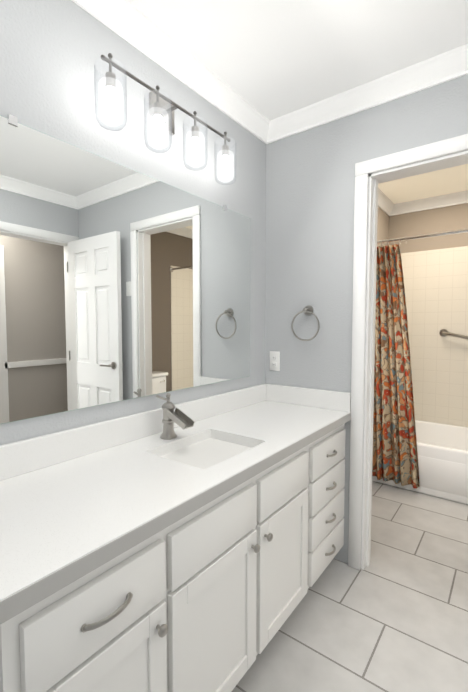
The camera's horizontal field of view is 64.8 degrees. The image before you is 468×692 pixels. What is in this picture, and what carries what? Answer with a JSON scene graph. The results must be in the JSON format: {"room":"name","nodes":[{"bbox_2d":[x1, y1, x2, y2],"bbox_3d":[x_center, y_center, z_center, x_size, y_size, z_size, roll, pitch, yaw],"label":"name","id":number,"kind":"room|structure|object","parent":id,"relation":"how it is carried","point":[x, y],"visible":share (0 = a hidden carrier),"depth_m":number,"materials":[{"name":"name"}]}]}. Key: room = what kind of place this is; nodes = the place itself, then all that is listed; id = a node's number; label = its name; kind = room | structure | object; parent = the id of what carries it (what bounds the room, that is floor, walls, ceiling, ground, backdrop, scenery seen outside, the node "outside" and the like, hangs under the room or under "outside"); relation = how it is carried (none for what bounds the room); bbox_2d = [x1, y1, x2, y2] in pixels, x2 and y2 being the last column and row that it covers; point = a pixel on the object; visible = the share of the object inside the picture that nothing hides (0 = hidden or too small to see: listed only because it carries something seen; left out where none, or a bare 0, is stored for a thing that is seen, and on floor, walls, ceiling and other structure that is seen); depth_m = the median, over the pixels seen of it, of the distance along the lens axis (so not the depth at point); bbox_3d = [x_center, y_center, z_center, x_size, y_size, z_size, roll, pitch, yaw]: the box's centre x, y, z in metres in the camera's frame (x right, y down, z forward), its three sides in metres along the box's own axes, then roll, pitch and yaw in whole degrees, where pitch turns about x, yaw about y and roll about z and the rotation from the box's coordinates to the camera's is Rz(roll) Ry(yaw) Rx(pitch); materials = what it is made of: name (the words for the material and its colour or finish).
{"room":"bathroom","nodes":[
{"label":"bathroom","id":0,"kind":"room"},
{"bbox_2d":[0,0,265,444],"bbox_3d":[-0.192,-0.042,1.859,0.181,2.440,5.180,2,4,37],"label":"wall","id":1,"kind":"structure","parent":0,"point":[118,282],"depth_m":1.35,"materials":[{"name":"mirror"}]},
{"bbox_2d":[94,53,235,184],"bbox_3d":[-0.244,-0.881,1.484,0.149,0.268,0.717,2,4,37],"label":"sconce","id":2,"kind":"object","parent":1,"relation":"attached to","point":[160,112],"visible":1,"depth_m":1.40,"materials":[{"name":"glass"}]},
{"bbox_2d":[0,383,267,478],"bbox_3d":[-0.301,0.314,1.579,0.019,0.100,1.662,2,4,37],"label":"backsplash","id":3,"kind":"structure","parent":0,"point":[18,457],"depth_m":1.31,"materials":[{"name":"white stone"}]},
{"bbox_2d":[72,0,275,143],"bbox_3d":[-0.690,-1.168,0.956,0.056,0.092,3.000,2,4,37],"label":"crown molding","id":4,"kind":"structure","parent":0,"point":[128,22],"depth_m":1.54,"materials":[{"name":"white"}]},
{"bbox_2d":[127,0,467,120],"bbox_3d":[0.106,-1.231,0.352,2.050,0.100,3.000,2,4,37],"label":"ceiling","id":5,"kind":"structure","parent":0,"point":[269,60],"depth_m":1.50,"materials":[{"name":"white paint"}]},
{"bbox_2d":[232,481,467,691],"bbox_3d":[0.690,1.263,1.265,2.290,0.100,5.180,2,4,37],"label":"floor","id":6,"kind":"structure","parent":0,"point":[392,616],"depth_m":1.62,"materials":[{"name":"tile"}]},
{"bbox_2d":[0,419,350,691],"bbox_3d":[-0.087,0.807,1.452,0.546,0.790,1.650,2,4,37],"label":"bathroom vanity","id":7,"kind":"object","parent":6,"relation":"on","point":[196,545],"depth_m":1.02,"materials":[{"name":"white paint"}]},
{"bbox_2d":[0,399,350,614],"bbox_3d":[-0.096,0.392,1.429,0.532,0.040,1.662,2,4,37],"label":"countertop","id":8,"kind":"structure","parent":7,"relation":"on","point":[56,521],"depth_m":1.01,"materials":[{"name":"white stone"}]},
{"bbox_2d":[156,393,195,438],"bbox_3d":[-0.233,0.283,1.455,0.153,0.176,0.079,2,4,37],"label":"faucet","id":9,"kind":"object","parent":8,"relation":"on","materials":[{"name":"silver metal"}]},
{"bbox_2d":[156,435,255,466],"bbox_3d":[-0.098,0.484,1.387,0.312,0.162,0.389,2,4,37],"label":"sink","id":10,"kind":"object","parent":8,"relation":"in","point":[207,450],"depth_m":1.45,"materials":[{"name":"white ceramic"}]},
{"bbox_2d":[372,420,467,504],"bbox_3d":[1.994,0.932,2.856,1.778,0.385,0.783,2,4,37],"label":"bathtub","id":11,"kind":"object","parent":6,"relation":"on","point":[442,450],"depth_m":2.76,"materials":[{"name":"white ceramic"}]},
{"bbox_2d":[265,74,467,563],"bbox_3d":[1.093,-0.029,1.630,2.170,2.440,0.120,2,4,37],"label":"wall","id":12,"kind":"structure","parent":0,"point":[310,184],"depth_m":1.99,"materials":[{"name":"grey paint"}]},
{"bbox_2d":[269,351,279,370],"bbox_3d":[0.241,0.090,2.197,0.070,0.116,0.008,2,4,37],"label":"electrical outlet plate","id":13,"kind":"object","parent":12,"relation":"attached to","point":[274,365],"visible":1,"depth_m":2.19,"materials":[{"name":"white plastic"}]},
{"bbox_2d":[291,305,319,340],"bbox_3d":[0.400,-0.126,2.034,0.170,0.198,0.058,2,4,37],"label":"towel ring","id":14,"kind":"object","parent":12,"relation":"attached to","point":[308,310],"visible":1,"depth_m":2.03,"materials":[{"name":"silver metal"}]},
{"bbox_2d":[268,384,350,410],"bbox_3d":[0.404,0.287,2.075,0.511,0.100,0.019,2,4,37],"label":"backsplash","id":15,"kind":"structure","parent":12,"relation":"attached to","point":[307,397],"depth_m":2.05,"materials":[{"name":"white stone"}]},
{"bbox_2d":[272,44,467,140],"bbox_3d":[0.988,-1.200,1.534,1.920,0.092,0.056,2,4,37],"label":"crown molding","id":16,"kind":"structure","parent":12,"relation":"attached to","point":[452,64],"depth_m":1.76,"materials":[{"name":"white"}]},
{"bbox_2d":[348,134,467,569],"bbox_3d":[0.949,0.137,1.747,0.740,2.095,0.156,2,4,37],"label":"door frame","id":17,"kind":"structure","parent":12,"relation":"attached to","point":[364,271],"depth_m":1.87,"materials":[{"name":"white wood"}]},
{"bbox_2d":[377,207,388,246],"bbox_3d":[0.889,-0.105,2.995,0.200,2.440,1.820,2,4,37],"label":"wall","id":18,"kind":"structure","parent":0,"point":[383,226],"depth_m":3.44,"materials":[{"name":"beige paint"}]},
{"bbox_2d":[378,188,394,215],"bbox_3d":[0.992,-1.273,2.854,0.056,0.092,1.820,2,4,37],"label":"crown molding","id":19,"kind":"structure","parent":18,"relation":"attached to","point":[387,206],"depth_m":3.38,"materials":[{"name":"white"}]},
{"bbox_2d":[377,229,467,246],"bbox_3d":[1.733,-0.779,2.415,1.798,0.066,0.056,2,4,37],"label":"curtain rod","id":20,"kind":"object","parent":18,"relation":"attached to","point":[387,241],"visible":0.71,"depth_m":2.68,"materials":[{"name":"silver metal"}]},
{"bbox_2d":[372,244,419,488],"bbox_3d":[1.217,0.146,2.854,0.453,1.836,0.072,2,4,37],"label":"shower curtain","id":21,"kind":"object","parent":20,"relation":"hanging from","point":[395,457],"visible":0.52,"depth_m":2.84,"materials":[{"name":"multicoloured fabric"}]},
{"bbox_2d":[378,164,467,203],"bbox_3d":[1.688,-1.340,2.325,1.800,0.100,1.820,2,4,37],"label":"ceiling","id":22,"kind":"structure","parent":0,"point":[437,183],"depth_m":3.05,"materials":[{"name":"white paint"}]},
{"bbox_2d":[389,203,467,252],"bbox_3d":[2.212,-0.117,3.213,2.290,2.440,0.120,2,4,37],"label":"wall","id":23,"kind":"structure","parent":0,"point":[443,219],"depth_m":3.39,"materials":[{"name":"beige paint"}]},
{"bbox_2d":[395,190,467,214],"bbox_3d":[2.219,-1.282,3.033,1.680,0.092,0.056,2,4,37],"label":"crown molding","id":24,"kind":"structure","parent":23,"relation":"attached to","point":[456,198],"depth_m":3.34,"materials":[{"name":"white"}]},
{"bbox_2d":[401,246,467,426],"bbox_3d":[2.233,0.121,3.130,1.800,1.975,0.008,2,4,37],"label":"tiled wall","id":25,"kind":"structure","parent":0,"point":[436,287],"depth_m":3.36,"materials":[{"name":"beige tile"}]},
{"bbox_2d":[440,329,467,339],"bbox_3d":[2.110,-0.051,3.165,0.619,0.185,0.070,2,4,37],"label":"grab bar","id":26,"kind":"object","parent":25,"relation":"attached to","point":[444,332],"visible":1,"depth_m":3.27,"materials":[{"name":"silver metal"}]}
]}

